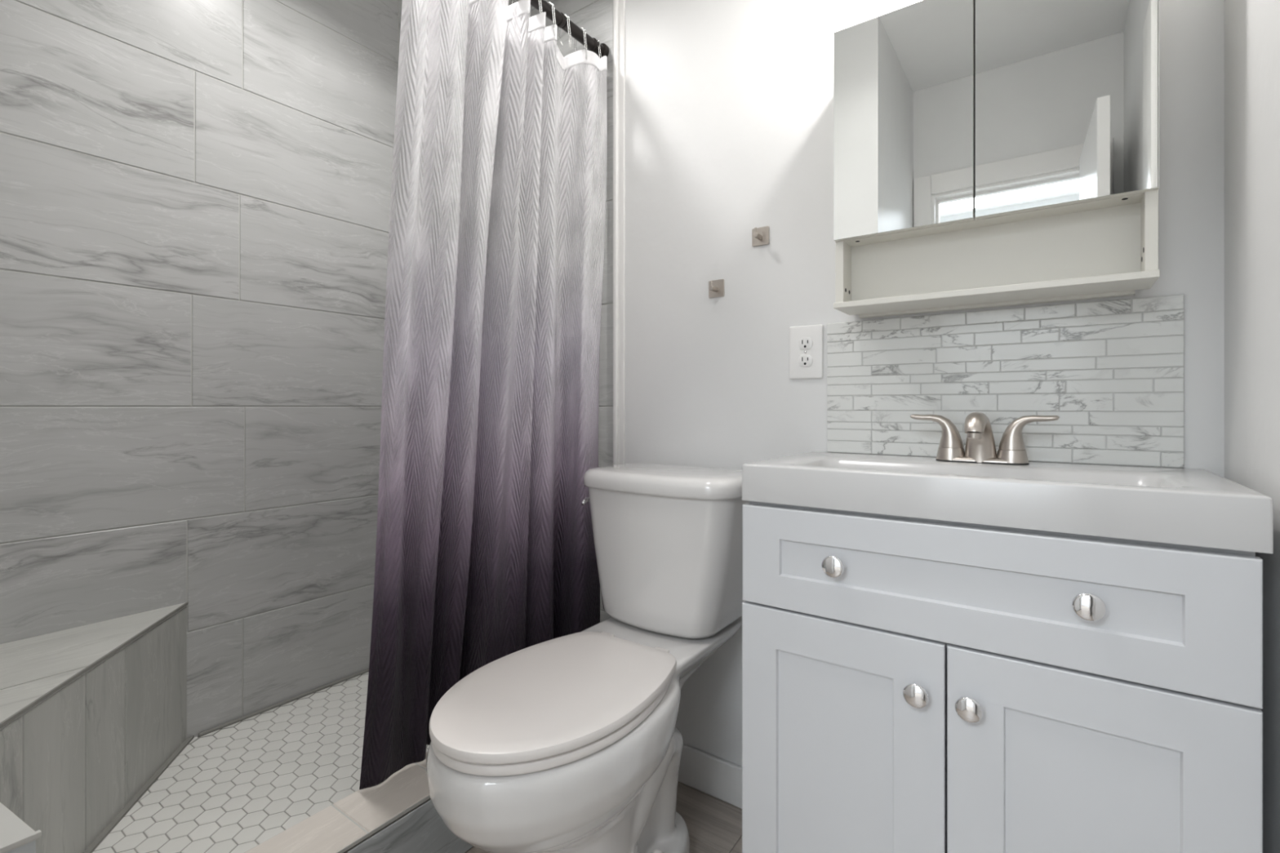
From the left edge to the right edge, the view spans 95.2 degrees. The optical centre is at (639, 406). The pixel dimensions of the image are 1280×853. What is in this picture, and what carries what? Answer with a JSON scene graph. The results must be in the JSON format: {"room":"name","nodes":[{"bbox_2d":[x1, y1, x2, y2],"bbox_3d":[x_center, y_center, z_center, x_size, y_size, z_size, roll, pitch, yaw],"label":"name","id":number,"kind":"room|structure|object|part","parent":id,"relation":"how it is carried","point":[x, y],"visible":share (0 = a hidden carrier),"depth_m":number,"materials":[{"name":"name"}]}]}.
{"room":"bathroom","nodes":[
{"label":"bathroom","id":0,"kind":"room"},
{"bbox_2d":[0,0,402,737],"bbox_3d":[-1.156,-0.297,1.674,0.008,2.520,1.350,0,0,35],"label":"wall","id":1,"kind":"structure","parent":0,"point":[195,195],"depth_m":1.59,"materials":[{"name":"grey tile"}]},
{"bbox_2d":[197,668,368,737],"bbox_3d":[-0.715,0.895,1.716,0.663,0.010,0.770,0,0,35],"label":"trim","id":2,"kind":"structure","parent":1,"relation":"attached to","point":[220,726],"depth_m":1.75,"materials":[{"name":"tile"}]},
{"bbox_2d":[92,671,429,852],"bbox_3d":[-0.882,0.961,1.480,0.663,0.124,1.350,0,0,35],"label":"floor","id":3,"kind":"structure","parent":0,"point":[234,788],"depth_m":1.41,"materials":[{"name":"white tile"}]},
{"bbox_2d":[0,601,194,852],"bbox_3d":[-1.113,0.712,1.170,0.658,0.372,0.569,0,0,35],"label":"shower bench","id":4,"kind":"object","parent":3,"relation":"on","point":[92,715],"visible":1,"depth_m":1.23,"materials":[{"name":"tile"}]},
{"bbox_3d":[-1.117,0.531,1.166,0.642,0.009,0.548,0,0,35],"label":"seat","id":5,"kind":"part","parent":4,"relation":"part of","materials":[{"name":"tile"}]},
{"bbox_2d":[465,781,742,852],"bbox_3d":[-0.728,1.026,-0.421,3.700,0.008,4.270,0,0,35],"label":"floor","id":6,"kind":"structure","parent":0,"point":[714,824],"depth_m":1.44,"materials":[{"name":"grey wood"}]},
{"bbox_2d":[244,751,473,852],"bbox_3d":[-0.554,0.929,1.245,0.145,0.184,1.348,0,0,35],"label":"shower curb","id":7,"kind":"object","parent":6,"relation":"on","point":[398,814],"visible":0.3,"depth_m":1.21,"materials":[{"name":"tile"}]},
{"bbox_2d":[0,802,41,852],"bbox_3d":[-0.898,0.701,0.762,0.149,0.271,0.144,0,0,35],"label":"wall","id":8,"kind":"structure","parent":7,"relation":"on","point":[16,836],"depth_m":0.78,"materials":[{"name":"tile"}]},
{"bbox_2d":[426,462,748,852],"bbox_3d":[-0.078,0.589,1.229,0.432,0.867,0.803,0,0,35],"label":"toilet","id":9,"kind":"object","parent":6,"relation":"on","point":[573,743],"visible":0.98,"depth_m":1.14,"materials":[{"name":"ceramic"}]},
{"bbox_3d":[-0.164,0.549,1.094,0.348,0.018,0.466,0,0,35],"label":"seat","id":10,"kind":"part","parent":9,"relation":"part of","materials":[{"name":"plastic"}]},
{"bbox_3d":[-0.159,0.529,1.101,0.350,0.020,0.490,0,0,35],"label":"seat lid","id":11,"kind":"part","parent":9,"relation":"part of","materials":[{"name":"plastic"}]},
{"bbox_3d":[-0.076,0.774,1.217,0.367,0.497,0.785,0,0,35],"label":"bowl","id":12,"kind":"part","parent":9,"relation":"part of","materials":[{"name":"ceramic"}]},
{"bbox_3d":[-0.130,0.237,1.504,0.024,0.028,0.056,0,0,35],"label":"flush handle","id":13,"kind":"part","parent":9,"relation":"part of","materials":[{"name":"silver metal"}]},
{"bbox_3d":[0.076,0.178,1.445,0.432,0.045,0.273,0,0,35],"label":"tank lid","id":14,"kind":"part","parent":9,"relation":"part of","materials":[{"name":"ceramic"}]},
{"bbox_3d":[0.076,0.360,1.445,0.408,0.320,0.250,0,0,35],"label":"tank","id":15,"kind":"part","parent":9,"relation":"part of","materials":[{"name":"ceramic"}]},
{"bbox_2d":[742,501,1262,852],"bbox_3d":[0.560,0.597,1.024,0.673,0.846,0.392,0,0,35],"label":"vanity cabinet","id":16,"kind":"object","parent":6,"relation":"on","point":[910,685],"visible":0.98,"depth_m":0.85,"materials":[{"name":"white paint"}]},
{"bbox_3d":[0.324,0.266,0.975,0.037,0.037,0.027,0,0,35],"label":"knob","id":17,"kind":"part","parent":16,"relation":"part of","materials":[{"name":"silver metal"}]},
{"bbox_3d":[0.330,0.642,0.991,0.336,0.560,0.018,0,0,35],"label":"door","id":18,"kind":"part","parent":16,"relation":"part of","materials":[{"name":"white paint"}]},
{"bbox_3d":[0.424,0.441,0.897,0.037,0.037,0.027,0,0,35],"label":"knob","id":19,"kind":"part","parent":16,"relation":"part of","materials":[{"name":"silver metal"}]},
{"bbox_3d":[0.482,0.441,0.856,0.037,0.037,0.027,0,0,35],"label":"knob","id":20,"kind":"part","parent":16,"relation":"part of","materials":[{"name":"silver metal"}]},
{"bbox_3d":[0.481,0.191,0.912,0.668,0.034,0.016,0,0,35],"label":"rail","id":21,"kind":"part","parent":16,"relation":"part of","materials":[{"name":"white paint"}]},
{"bbox_3d":[0.468,0.270,0.893,0.672,0.177,0.018,0,0,35],"label":"drawer","id":22,"kind":"part","parent":16,"relation":"part of","materials":[{"name":"white paint"}]},
{"bbox_2d":[742,451,1273,553],"bbox_3d":[0.576,0.156,1.040,0.684,0.098,0.376,0,0,35],"label":"sink","id":23,"kind":"object","parent":16,"relation":"in","point":[1194,507],"visible":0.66,"depth_m":0.87,"materials":[{"name":"ceramic"}]},
{"bbox_2d":[910,411,1059,464],"bbox_3d":[0.647,0.058,1.113,0.173,0.097,0.186,0,0,-12],"label":"faucet","id":24,"kind":"object","parent":23,"relation":"on","point":[980,447],"visible":1,"depth_m":1.09,"materials":[{"name":"silver metal"}]},
{"bbox_3d":[0.591,0.048,1.165,0.094,0.064,0.043,0,0,35],"label":"handle","id":25,"kind":"part","parent":24,"relation":"part of","materials":[{"name":"silver metal"}]},
{"bbox_3d":[0.624,0.057,1.080,0.058,0.096,0.145,0,0,35],"label":"spout","id":26,"kind":"part","parent":24,"relation":"part of","materials":[{"name":"silver metal"}]},
{"bbox_3d":[0.715,0.048,1.077,0.094,0.064,0.043,0,0,35],"label":"handle","id":27,"kind":"part","parent":24,"relation":"part of","materials":[{"name":"silver metal"}]},
{"bbox_3d":[0.599,0.266,0.780,0.037,0.037,0.027,0,0,35],"label":"knob","id":28,"kind":"part","parent":16,"relation":"part of","materials":[{"name":"silver metal"}]},
{"bbox_3d":[0.606,0.642,0.795,0.334,0.560,0.018,0,0,35],"label":"door","id":29,"kind":"part","parent":16,"relation":"part of","materials":[{"name":"white paint"}]},
{"bbox_2d":[507,0,1224,766],"bbox_3d":[0.141,-0.268,1.647,2.139,2.580,0.132,0,0,35],"label":"wall","id":30,"kind":"structure","parent":0,"point":[729,104],"depth_m":1.49,"materials":[{"name":"paint"}]},
{"bbox_2d":[613,0,624,465],"bbox_3d":[-0.062,-0.268,1.715,0.034,2.580,0.016,0,0,35],"label":"trim","id":31,"kind":"structure","parent":30,"relation":"attached to","point":[618,5],"depth_m":1.71,"materials":[{"name":"paint"}]},
{"bbox_2d":[677,744,742,808],"bbox_3d":[0.465,0.970,1.342,1.257,0.104,0.012,0,0,35],"label":"baseboard","id":32,"kind":"structure","parent":30,"relation":"attached to","point":[717,777],"depth_m":1.53,"materials":[{"name":"paint"}]},
{"bbox_2d":[708,279,724,297],"bbox_3d":[0.192,-0.309,1.523,0.045,0.045,0.034,0,0,35],"label":"wall hook","id":33,"kind":"object","parent":30,"relation":"attached to","point":[716,287],"visible":1,"depth_m":1.53,"materials":[{"name":"silver metal"}]},
{"bbox_2d":[751,226,768,246],"bbox_3d":[0.293,-0.425,1.451,0.045,0.045,0.034,0,0,35],"label":"wall hook","id":34,"kind":"object","parent":30,"relation":"attached to","point":[760,236],"visible":1,"depth_m":1.46,"materials":[{"name":"silver metal"}]},
{"bbox_2d":[789,324,822,379],"bbox_3d":[0.395,-0.130,1.395,0.082,0.127,0.008,0,0,35],"label":"wall outlet","id":35,"kind":"object","parent":30,"relation":"attached to","point":[806,342],"visible":1,"depth_m":1.39,"materials":[{"name":"plastic"}]},
{"bbox_2d":[798,354,812,366],"bbox_3d":[0.393,-0.109,1.392,0.034,0.028,0.002,0,0,35],"label":"receptacle","id":36,"kind":"object","parent":35,"relation":"attached to","point":[804,360],"depth_m":1.39,"materials":[{"name":"plastic"}]},
{"bbox_2d":[798,337,812,349],"bbox_3d":[0.393,-0.150,1.392,0.034,0.028,0.002,0,0,35],"label":"receptacle","id":37,"kind":"object","parent":35,"relation":"attached to","point":[804,343],"depth_m":1.39,"materials":[{"name":"plastic"}]},
{"bbox_2d":[833,0,1159,318],"bbox_3d":[0.653,-0.490,1.130,0.513,0.582,0.139,0,0,35],"label":"medicine cabinet","id":38,"kind":"object","parent":30,"relation":"attached to","point":[988,153],"visible":1,"depth_m":1.07,"materials":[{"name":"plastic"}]},
{"bbox_2d":[833,0,973,240],"bbox_3d":[0.509,-0.564,1.149,0.254,0.433,0.004,0,0,35],"label":"mirror glass","id":39,"kind":"object","parent":38,"relation":"attached to","point":[903,77],"depth_m":1.14,"materials":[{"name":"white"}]},
{"bbox_3d":[0.514,-0.564,1.156,0.255,0.434,0.014,0,0,35],"label":"mirror door","id":40,"kind":"part","parent":38,"relation":"part of","materials":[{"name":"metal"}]},
{"bbox_3d":[0.687,-0.217,1.177,0.472,0.036,0.023,0,0,35],"label":"hanging rail","id":41,"kind":"part","parent":38,"relation":"part of","materials":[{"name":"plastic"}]},
{"bbox_2d":[833,270,1159,315],"bbox_3d":[0.646,-0.211,1.120,0.513,0.012,0.115,0,0,35],"label":"shelf","id":42,"kind":"object","parent":38,"relation":"attached to","point":[1119,284],"depth_m":1.09,"materials":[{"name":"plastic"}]},
{"bbox_3d":[0.724,-0.564,1.007,0.255,0.434,0.014,0,0,35],"label":"mirror door","id":43,"kind":"part","parent":38,"relation":"part of","materials":[{"name":"plastic"}]},
{"bbox_2d":[975,0,1159,217],"bbox_3d":[0.719,-0.564,1.000,0.254,0.433,0.004,0,0,35],"label":"mirror glass","id":44,"kind":"object","parent":38,"relation":"attached to","point":[1067,91],"depth_m":1.00,"materials":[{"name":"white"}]},
{"bbox_2d":[826,293,1184,468],"bbox_3d":[0.688,-0.044,1.187,0.616,0.300,0.007,0,0,35],"label":"backsplash","id":45,"kind":"structure","parent":30,"relation":"attached to","point":[1112,372],"depth_m":1.14,"materials":[{"name":"tile"}]},
{"bbox_2d":[1224,0,1279,852],"bbox_3d":[0.435,-0.268,0.110,0.120,2.580,2.297,0,0,35],"label":"wall","id":46,"kind":"structure","parent":0,"point":[1251,27],"depth_m":0.82,"materials":[{"name":"paint"}]},
{"bbox_3d":[-1.212,-0.298,0.891,0.808,2.520,0.008,0,0,35],"label":"wall","id":47,"kind":"structure","parent":0,"visible":0},
{"bbox_2d":[530,0,608,57],"bbox_3d":[-0.496,-1.052,1.201,0.048,0.048,1.328,0,0,35],"label":"curtain rod","id":48,"kind":"object","parent":47,"relation":"attached to","point":[593,44],"visible":0.85,"depth_m":1.62,"materials":[{"name":"black metal"}]},
{"bbox_2d":[528,0,542,17],"bbox_3d":[-0.270,-1.025,1.514,0.045,0.096,0.009,0,0,35],"label":"curtain hook","id":49,"kind":"object","parent":48,"relation":"hanging from","point":[539,0],"visible":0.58,"depth_m":1.51,"materials":[{"name":"metal"}]},
{"bbox_2d":[547,2,555,35],"bbox_3d":[-0.241,-1.025,1.555,0.045,0.096,0.009,0,0,35],"label":"curtain hook","id":50,"kind":"object","parent":48,"relation":"hanging from","point":[548,2],"visible":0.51,"depth_m":1.54,"materials":[{"name":"metal"}]},
{"bbox_2d":[359,0,607,789],"bbox_3d":[-0.364,-0.088,1.503,0.239,1.839,0.665,0,0,35],"label":"shower curtain","id":51,"kind":"object","parent":50,"relation":"hanging from","point":[485,551],"visible":0.91,"depth_m":1.43,"materials":[{"name":"fabric"}]},
{"bbox_2d":[557,13,570,46],"bbox_3d":[-0.208,-1.025,1.603,0.045,0.096,0.009,0,0,35],"label":"curtain hook","id":52,"kind":"object","parent":48,"relation":"hanging from","point":[564,14],"visible":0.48,"depth_m":1.59,"materials":[{"name":"metal"}]},
{"bbox_2d":[573,26,586,58],"bbox_3d":[-0.168,-1.025,1.658,0.045,0.096,0.009,0,0,35],"label":"curtain hook","id":53,"kind":"object","parent":48,"relation":"hanging from","point":[580,27],"visible":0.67,"depth_m":1.65,"materials":[{"name":"metal"}]}
]}

